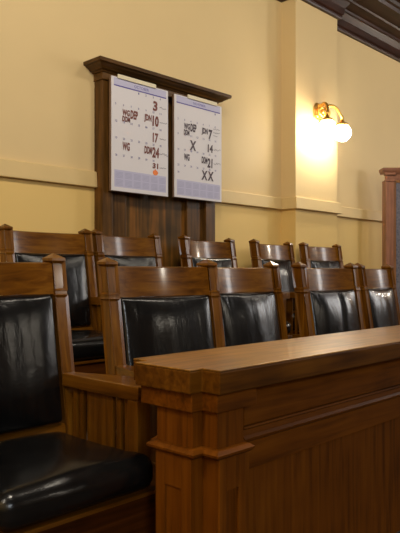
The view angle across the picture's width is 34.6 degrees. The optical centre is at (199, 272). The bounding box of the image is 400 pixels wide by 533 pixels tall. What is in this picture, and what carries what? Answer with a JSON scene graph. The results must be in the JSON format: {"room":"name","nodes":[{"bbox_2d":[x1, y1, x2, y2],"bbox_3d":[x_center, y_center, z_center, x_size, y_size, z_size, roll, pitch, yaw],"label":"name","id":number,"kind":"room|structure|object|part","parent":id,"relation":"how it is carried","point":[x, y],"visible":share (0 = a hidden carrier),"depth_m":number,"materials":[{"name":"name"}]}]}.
{"room":"courtroom","nodes":[
{"label":"courtroom","id":0,"kind":"room"},
{"bbox_2d":[0,0,399,327],"bbox_3d":[0.019,-0.795,4.898,0.150,4.330,12.500,0,0,44],"label":"wall","id":1,"kind":"structure","parent":0,"point":[231,47],"depth_m":4.74,"materials":[{"name":"beige paint"}]},
{"bbox_2d":[83,55,231,266],"bbox_3d":[-0.247,-0.263,4.387,0.172,2.126,1.215,0,0,44],"label":"wall panel","id":2,"kind":"object","parent":1,"relation":"attached to","point":[120,214],"visible":0.23,"depth_m":4.31,"materials":[{"name":"brown wood"}]},
{"bbox_3d":[-0.612,-0.205,4.069,0.084,2.010,0.080,0,0,44],"label":"casing","id":3,"kind":"part","parent":2,"relation":"part of","materials":[{"name":"brown wood"}]},
{"bbox_2d":[109,74,167,197],"bbox_3d":[-0.388,-0.881,4.177,0.028,0.737,0.492,0,0,44],"label":"wall calendar","id":4,"kind":"object","parent":2,"relation":"attached to","point":[138,110],"visible":1,"depth_m":4.16,"materials":[{"name":"white paper"}]},
{"bbox_2d":[114,84,165,98],"bbox_3d":[-0.383,-1.192,4.175,0.001,0.035,0.448,0,0,44],"label":"print","id":5,"kind":"object","parent":4,"relation":"attached to","point":[144,90],"depth_m":4.19,"materials":[{"name":"blue"}]},
{"bbox_2d":[116,172,165,190],"bbox_3d":[-0.380,-0.594,4.178,0.001,0.084,0.428,0,0,44],"label":"print","id":6,"kind":"object","parent":4,"relation":"attached to","point":[119,172],"depth_m":4.17},
{"bbox_3d":[-0.316,-0.205,4.415,0.033,2.010,0.558,0,0,44],"label":"panel","id":7,"kind":"part","parent":2,"relation":"part of","materials":[{"name":"brown wood"}]},
{"bbox_3d":[-0.247,-1.292,4.387,0.172,0.069,1.215,0,0,44],"label":"cornice","id":8,"kind":"part","parent":2,"relation":"part of","materials":[{"name":"brown wood"}]},
{"bbox_2d":[172,94,221,202],"bbox_3d":[-0.012,-0.882,4.570,0.028,0.727,0.490,0,0,44],"label":"wall calendar","id":9,"kind":"object","parent":2,"relation":"attached to","point":[196,121],"visible":1,"depth_m":4.55,"materials":[{"name":"white paper"}]},
{"bbox_2d":[177,102,219,113],"bbox_3d":[-0.007,-1.188,4.568,0.001,0.035,0.446,0,0,44],"label":"print","id":10,"kind":"object","parent":9,"relation":"attached to","point":[202,107],"depth_m":4.59,"materials":[{"name":"blue"}]},
{"bbox_2d":[178,181,219,198],"bbox_3d":[-0.003,-0.590,4.571,0.001,0.084,0.428,0,0,44],"label":"print","id":11,"kind":"object","parent":9,"relation":"attached to","point":[189,186],"depth_m":4.58},
{"bbox_3d":[0.048,-0.205,4.759,0.084,2.010,0.100,0,0,44],"label":"casing","id":12,"kind":"part","parent":2,"relation":"part of","materials":[{"name":"brown wood"}]},
{"bbox_2d":[0,158,381,221],"bbox_3d":[0.135,-0.591,4.787,0.192,0.102,12.300,0,0,44],"label":"trim","id":13,"kind":"structure","parent":1,"relation":"attached to","point":[15,169],"depth_m":4.97,"materials":[{"name":"beige paint"}]},
{"bbox_2d":[277,0,399,62],"bbox_3d":[0.344,-2.592,4.587,0.770,0.555,12.300,0,0,44],"label":"trim","id":14,"kind":"structure","parent":1,"relation":"attached to","point":[375,24],"depth_m":6.27,"materials":[{"name":"brown wood"}]},
{"bbox_2d":[281,0,336,262],"bbox_3d":[0.967,-1.005,5.686,0.170,3.710,0.650,0,0,44],"label":"pilaster","id":15,"kind":"structure","parent":0,"point":[308,34],"depth_m":5.52,"materials":[{"name":"beige paint"}]},
{"bbox_2d":[313,102,350,141],"bbox_3d":[1.117,-1.317,5.535,0.254,0.345,0.390,0,0,44],"label":"wall sconce","id":16,"kind":"object","parent":15,"relation":"attached to","point":[341,131],"visible":1,"depth_m":5.52,"materials":[{"name":"white glass"}]},
{"bbox_3d":[1.061,-1.400,5.502,0.044,0.140,0.201,0,0,-15],"label":"scroll arm","id":17,"kind":"part","parent":16,"relation":"part of","materials":[{"name":"gold metal"}]},
{"bbox_3d":[1.072,-1.220,5.412,0.150,0.150,0.150,0,0,44],"label":"glass globe","id":18,"kind":"part","parent":16,"relation":"part of","materials":[{"name":"white glass"}]},
{"bbox_3d":[1.148,-1.400,5.593,0.201,0.140,0.044,0,0,12],"label":"scroll arm","id":19,"kind":"part","parent":16,"relation":"part of","materials":[{"name":"gold metal"}]},
{"bbox_3d":[1.238,-1.220,5.586,0.150,0.150,0.150,0,0,44],"label":"glass globe","id":20,"kind":"part","parent":16,"relation":"part of","materials":[{"name":"white glass"}]},
{"bbox_3d":[2.925,1.085,2.114,7.900,0.570,12.300,0,0,44],"label":"floor","id":21,"kind":"structure","parent":0,"visible":0},
{"bbox_2d":[0,224,105,424],"bbox_3d":[-0.671,0.270,3.373,0.592,1.060,0.608,0,0,44],"label":"chair","id":22,"kind":"object","parent":21,"relation":"on","point":[77,250],"visible":0.37,"depth_m":3.56,"materials":[{"name":"brown wood"}]},
{"bbox_3d":[-0.992,0.270,3.346,0.154,1.060,0.054,0,0,44],"label":"post","id":23,"kind":"part","parent":22,"relation":"part of","materials":[{"name":"brown wood"}]},
{"bbox_3d":[-0.847,-0.167,3.562,0.076,0.118,0.468,0,0,44],"label":"crest rail","id":24,"kind":"part","parent":22,"relation":"part of","materials":[{"name":"brown wood"}]},
{"bbox_3d":[-0.784,0.327,3.501,0.038,0.043,0.468,0,0,44],"label":"rail","id":25,"kind":"part","parent":22,"relation":"part of","materials":[{"name":"brown wood"}]},
{"bbox_2d":[71,330,104,360],"bbox_3d":[-0.618,0.364,3.342,0.472,0.121,0.499,0,0,44],"label":"seat cushion","id":26,"kind":"object","parent":22,"relation":"on","point":[88,345],"depth_m":3.12,"materials":[{"name":"black leather"}]},
{"bbox_3d":[-0.638,0.270,3.716,0.154,1.060,0.054,0,0,44],"label":"post","id":27,"kind":"part","parent":22,"relation":"part of","materials":[{"name":"brown wood"}]},
{"bbox_3d":[-0.627,0.528,3.351,0.454,0.204,0.510,0,0,44],"label":"seat frame","id":28,"kind":"part","parent":22,"relation":"part of","materials":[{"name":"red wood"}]},
{"bbox_3d":[-0.465,0.159,3.555,0.390,0.043,0.060,0,0,44],"label":"armrest","id":29,"kind":"part","parent":22,"relation":"part of","materials":[{"name":"brown wood"}]},
{"bbox_2d":[0,253,155,532],"bbox_3d":[-0.488,0.465,1.888,0.594,1.070,0.691,0,0,44],"label":"chair","id":30,"kind":"object","parent":21,"relation":"on","point":[69,475],"visible":0.98,"depth_m":1.98,"materials":[{"name":"brown wood"}]},
{"bbox_3d":[-0.687,0.018,2.055,0.075,0.108,0.468,0,0,44],"label":"crest rail","id":31,"kind":"part","parent":30,"relation":"part of","materials":[{"name":"brown wood"}]},
{"bbox_3d":[-0.623,0.526,1.993,0.038,0.043,0.468,0,0,44],"label":"rail","id":32,"kind":"part","parent":30,"relation":"part of","materials":[{"name":"brown wood"}]},
{"bbox_3d":[-0.477,0.465,2.208,0.156,1.070,0.054,0,0,44],"label":"post","id":33,"kind":"part","parent":30,"relation":"part of","materials":[{"name":"brown wood"}]},
{"bbox_2d":[0,431,152,531],"bbox_3d":[-0.456,0.566,1.833,0.473,0.118,0.499,0,0,44],"label":"seat cushion","id":34,"kind":"object","parent":30,"relation":"on","point":[49,479],"depth_m":1.72,"materials":[{"name":"black leather"}]},
{"bbox_3d":[-0.466,0.728,1.843,0.454,0.204,0.510,0,0,44],"label":"seat frame","id":35,"kind":"part","parent":30,"relation":"part of","materials":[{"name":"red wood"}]},
{"bbox_3d":[-0.278,0.358,2.073,0.390,0.043,0.133,0,0,44],"label":"armrest","id":36,"kind":"part","parent":30,"relation":"part of","materials":[{"name":"brown wood"}]},
{"bbox_3d":[-0.183,0.690,1.927,0.046,0.620,0.052,0,0,44],"label":"leg","id":37,"kind":"part","parent":30,"relation":"part of","materials":[{"name":"brown wood"}]},
{"bbox_2d":[92,229,181,296],"bbox_3d":[-0.243,0.270,3.859,0.594,1.060,0.612,0,0,38],"label":"chair","id":38,"kind":"object","parent":21,"relation":"on","point":[127,251],"visible":0.19,"depth_m":3.99,"materials":[{"name":"brown wood"}]},
{"bbox_3d":[-0.583,0.270,3.772,0.154,1.060,0.054,0,0,38],"label":"post","id":39,"kind":"part","parent":38,"relation":"part of","materials":[{"name":"brown wood"}]},
{"bbox_3d":[-0.460,-0.167,4.001,0.076,0.118,0.468,0,0,38],"label":"crest rail","id":40,"kind":"part","parent":38,"relation":"part of","materials":[{"name":"brown wood"}]},
{"bbox_3d":[-0.266,0.270,4.175,0.154,1.060,0.054,0,0,38],"label":"post","id":41,"kind":"part","parent":38,"relation":"part of","materials":[{"name":"brown wood"}]},
{"bbox_2d":[97,257,224,486],"bbox_3d":[0.000,0.470,2.377,0.636,1.060,0.593,0,0,-42],"label":"chair","id":42,"kind":"object","parent":21,"relation":"on","point":[134,325],"visible":0.26,"depth_m":2.48,"materials":[{"name":"brown wood"}]},
{"bbox_3d":[-0.318,0.470,2.379,0.054,1.060,0.154,0,0,-42],"label":"post","id":43,"kind":"part","parent":42,"relation":"part of","materials":[{"name":"brown wood"}]},
{"bbox_3d":[-0.182,0.358,2.185,0.108,0.043,0.390,0,0,-42],"label":"armrest","id":44,"kind":"part","parent":42,"relation":"part of","materials":[{"name":"brown wood"}]},
{"bbox_3d":[-0.166,0.688,2.208,0.026,0.085,0.308,0,0,-42],"label":"rail","id":45,"kind":"part","parent":42,"relation":"part of","materials":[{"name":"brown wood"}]},
{"bbox_3d":[-0.157,0.033,2.583,0.468,0.118,0.076,0,0,-42],"label":"crest rail","id":46,"kind":"part","parent":42,"relation":"part of","materials":[{"name":"brown wood"}]},
{"bbox_3d":[0.064,0.470,2.720,0.054,1.060,0.154,0,0,-42],"label":"post","id":47,"kind":"part","parent":42,"relation":"part of","materials":[{"name":"brown wood"}]},
{"bbox_2d":[178,235,292,338],"bbox_3d":[0.254,0.270,4.367,0.594,1.060,0.656,0,0,39],"label":"chair","id":48,"kind":"object","parent":21,"relation":"on","point":[192,252],"visible":0.24,"depth_m":4.49,"materials":[{"name":"brown wood"}]},
{"bbox_3d":[-0.074,0.270,4.304,0.154,1.060,0.054,0,0,39],"label":"post","id":49,"kind":"part","parent":48,"relation":"part of","materials":[{"name":"brown wood"}]},
{"bbox_3d":[0.053,-0.167,4.531,0.076,0.118,0.468,0,0,39],"label":"crest rail","id":50,"kind":"part","parent":48,"relation":"part of","materials":[{"name":"brown wood"}]},
{"bbox_3d":[0.250,0.270,4.700,0.154,1.060,0.054,0,0,39],"label":"post","id":51,"kind":"part","parent":48,"relation":"part of","materials":[{"name":"brown wood"}]},
{"bbox_3d":[0.447,0.159,4.569,0.390,0.043,0.098,0,0,39],"label":"armrest","id":52,"kind":"part","parent":48,"relation":"part of","materials":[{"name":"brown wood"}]},
{"bbox_3d":[0.565,0.490,4.444,0.046,0.620,0.052,0,0,39],"label":"leg","id":53,"kind":"part","parent":48,"relation":"part of","materials":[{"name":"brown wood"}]},
{"bbox_2d":[286,321,290,333],"bbox_3d":[0.300,0.364,4.329,0.475,0.120,0.499,0,0,39],"label":"seat cushion","id":54,"kind":"object","parent":48,"relation":"on","point":[288,325],"depth_m":4.34,"materials":[{"name":"black leather"}]},
{"bbox_2d":[196,260,287,346],"bbox_3d":[0.393,0.470,2.902,0.594,1.060,0.582,0,0,41],"label":"chair","id":55,"kind":"object","parent":21,"relation":"on","point":[257,314],"visible":0.22,"depth_m":3.04,"materials":[{"name":"black leather"}]},
{"bbox_3d":[0.193,0.033,3.067,0.076,0.118,0.468,0,0,41],"label":"crest rail","id":56,"kind":"part","parent":55,"relation":"part of","materials":[{"name":"brown wood"}]},
{"bbox_3d":[0.395,0.470,3.230,0.154,1.060,0.054,0,0,41],"label":"post","id":57,"kind":"part","parent":55,"relation":"part of","materials":[{"name":"brown wood"}]},
{"bbox_2d":[133,325,399,532],"bbox_3d":[2.264,0.748,4.172,0.336,1.004,6.843,0,0,44],"label":"rail","id":58,"kind":"object","parent":21,"relation":"on","point":[302,434],"visible":1,"depth_m":1.92,"materials":[{"name":"brown wood"}]},
{"bbox_3d":[-0.070,0.860,1.710,0.136,0.760,0.008,0,0,44],"label":"panel moulding","id":59,"kind":"part","parent":58,"relation":"part of","materials":[{"name":"brown wood"}]},
{"bbox_3d":[0.009,0.467,1.770,0.256,0.024,0.232,0,0,44],"label":"post moulding","id":60,"kind":"part","parent":58,"relation":"part of","materials":[{"name":"brown wood"}]},
{"bbox_3d":[0.016,0.805,1.778,0.213,0.890,0.210,0,0,44],"label":"post","id":61,"kind":"part","parent":58,"relation":"part of","materials":[{"name":"brown wood"}]},
{"bbox_3d":[0.083,0.860,1.690,0.008,0.760,0.103,0,0,44],"label":"panel moulding","id":62,"kind":"part","parent":58,"relation":"part of","materials":[{"name":"brown wood"}]},
{"bbox_3d":[2.409,0.450,4.176,0.030,0.048,6.636,0,0,44],"label":"ledge moulding","id":63,"kind":"part","parent":58,"relation":"part of","materials":[{"name":"brown wood"}]},
{"bbox_3d":[2.415,0.514,4.196,0.012,0.078,6.599,0,0,44],"label":"panel rail","id":64,"kind":"part","parent":58,"relation":"part of","materials":[{"name":"brown wood"}]},
{"bbox_3d":[2.353,0.780,4.256,0.160,0.940,6.599,0,0,44],"label":"panel","id":65,"kind":"part","parent":58,"relation":"part of","materials":[{"name":"brown wood"}]},
{"bbox_2d":[249,239,315,338],"bbox_3d":[0.764,0.270,4.909,0.592,1.060,0.591,0,0,38],"label":"chair","id":66,"kind":"object","parent":21,"relation":"on","point":[283,255],"visible":0.35,"depth_m":5.01,"materials":[{"name":"brown wood"}]},
{"bbox_3d":[0.446,0.270,4.847,0.154,1.060,0.054,0,0,38],"label":"post","id":67,"kind":"part","parent":66,"relation":"part of","materials":[{"name":"brown wood"}]},
{"bbox_3d":[0.568,-0.167,5.077,0.076,0.118,0.468,0,0,38],"label":"crest rail","id":68,"kind":"part","parent":66,"relation":"part of","materials":[{"name":"brown wood"}]},
{"bbox_3d":[0.760,0.270,5.252,0.154,1.060,0.054,0,0,38],"label":"post","id":69,"kind":"part","parent":66,"relation":"part of","materials":[{"name":"brown wood"}]},
{"bbox_3d":[0.625,0.159,4.692,0.390,0.043,0.078,0,0,38],"label":"armrest","id":70,"kind":"part","parent":66,"relation":"part of","materials":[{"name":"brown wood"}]},
{"bbox_3d":[0.627,0.487,4.707,0.308,0.085,0.026,0,0,38],"label":"rail","id":71,"kind":"part","parent":66,"relation":"part of","materials":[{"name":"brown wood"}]},
{"bbox_2d":[293,313,298,330],"bbox_3d":[0.819,0.364,4.882,0.472,0.120,0.499,0,0,38],"label":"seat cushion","id":72,"kind":"object","parent":66,"relation":"on","point":[295,320],"depth_m":4.65,"materials":[{"name":"black leather"}]},
{"bbox_2d":[299,242,343,267],"bbox_3d":[1.241,0.270,5.369,0.593,1.060,0.611,0,0,44],"label":"chair","id":73,"kind":"object","parent":21,"relation":"on","point":[313,257],"visible":0.15,"depth_m":5.51,"materials":[{"name":"brown wood"}]},
{"bbox_3d":[0.895,0.270,5.315,0.154,1.060,0.054,0,0,44],"label":"post","id":74,"kind":"part","parent":73,"relation":"part of","materials":[{"name":"brown wood"}]},
{"bbox_3d":[1.039,-0.167,5.531,0.076,0.118,0.468,0,0,44],"label":"crest rail","id":75,"kind":"part","parent":73,"relation":"part of","materials":[{"name":"brown wood"}]},
{"bbox_3d":[1.249,0.270,5.685,0.154,1.060,0.054,0,0,44],"label":"post","id":76,"kind":"part","parent":73,"relation":"part of","materials":[{"name":"brown wood"}]},
{"bbox_2d":[291,261,365,336],"bbox_3d":[0.877,0.470,3.317,0.594,1.060,0.584,0,0,44],"label":"chair","id":77,"kind":"object","parent":21,"relation":"on","point":[336,304],"visible":0.27,"depth_m":3.40,"materials":[{"name":"black leather"}]},
{"bbox_3d":[0.542,0.470,3.278,0.154,1.060,0.054,0,0,44],"label":"post","id":78,"kind":"part","parent":77,"relation":"part of","materials":[{"name":"brown wood"}]},
{"bbox_3d":[0.687,0.033,3.494,0.076,0.118,0.468,0,0,44],"label":"crest rail","id":79,"kind":"part","parent":77,"relation":"part of","materials":[{"name":"brown wood"}]},
{"bbox_3d":[0.896,0.470,3.647,0.154,1.060,0.054,0,0,44],"label":"post","id":80,"kind":"part","parent":77,"relation":"part of","materials":[{"name":"brown wood"}]},
{"bbox_2d":[355,263,399,328],"bbox_3d":[1.290,0.470,3.815,0.594,1.060,0.602,0,0,35],"label":"chair","id":81,"kind":"object","parent":21,"relation":"on","point":[377,286],"visible":0.4,"depth_m":3.86,"materials":[{"name":"black leather"}]},
{"bbox_3d":[0.958,0.470,3.712,0.154,1.060,0.054,0,0,35],"label":"post","id":82,"kind":"part","parent":81,"relation":"part of","materials":[{"name":"brown wood"}]},
{"bbox_3d":[1.067,0.033,3.948,0.076,0.118,0.468,0,0,35],"label":"crest rail","id":83,"kind":"part","parent":81,"relation":"part of","materials":[{"name":"brown wood"}]},
{"bbox_3d":[1.250,0.470,4.132,0.154,1.060,0.054,0,0,35],"label":"post","id":84,"kind":"part","parent":81,"relation":"part of","materials":[{"name":"brown wood"}]},
{"bbox_2d":[379,168,399,309],"bbox_3d":[2.420,-0.125,6.462,1.198,1.850,0.154,0,0,0],"label":"tall cabinet","id":85,"kind":"object","parent":21,"relation":"on","point":[390,185],"visible":0.63,"depth_m":6.42,"materials":[{"name":"brown wood"}]},
{"bbox_3d":[2.420,-1.024,6.464,1.198,0.052,0.151,0,0,0],"label":"cornice","id":86,"kind":"part","parent":85,"relation":"part of","materials":[{"name":"brown wood"}]},
{"bbox_3d":[2.420,-0.089,6.441,0.956,1.679,0.024,0,0,0],"label":"door","id":87,"kind":"part","parent":85,"relation":"part of","materials":[{"name":"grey wood"}]},
{"bbox_3d":[2.420,-0.128,6.445,0.913,1.554,0.008,0,0,0],"label":"glass pane","id":88,"kind":"part","parent":85,"relation":"part of","materials":[{"name":"grey glass"}]}
]}

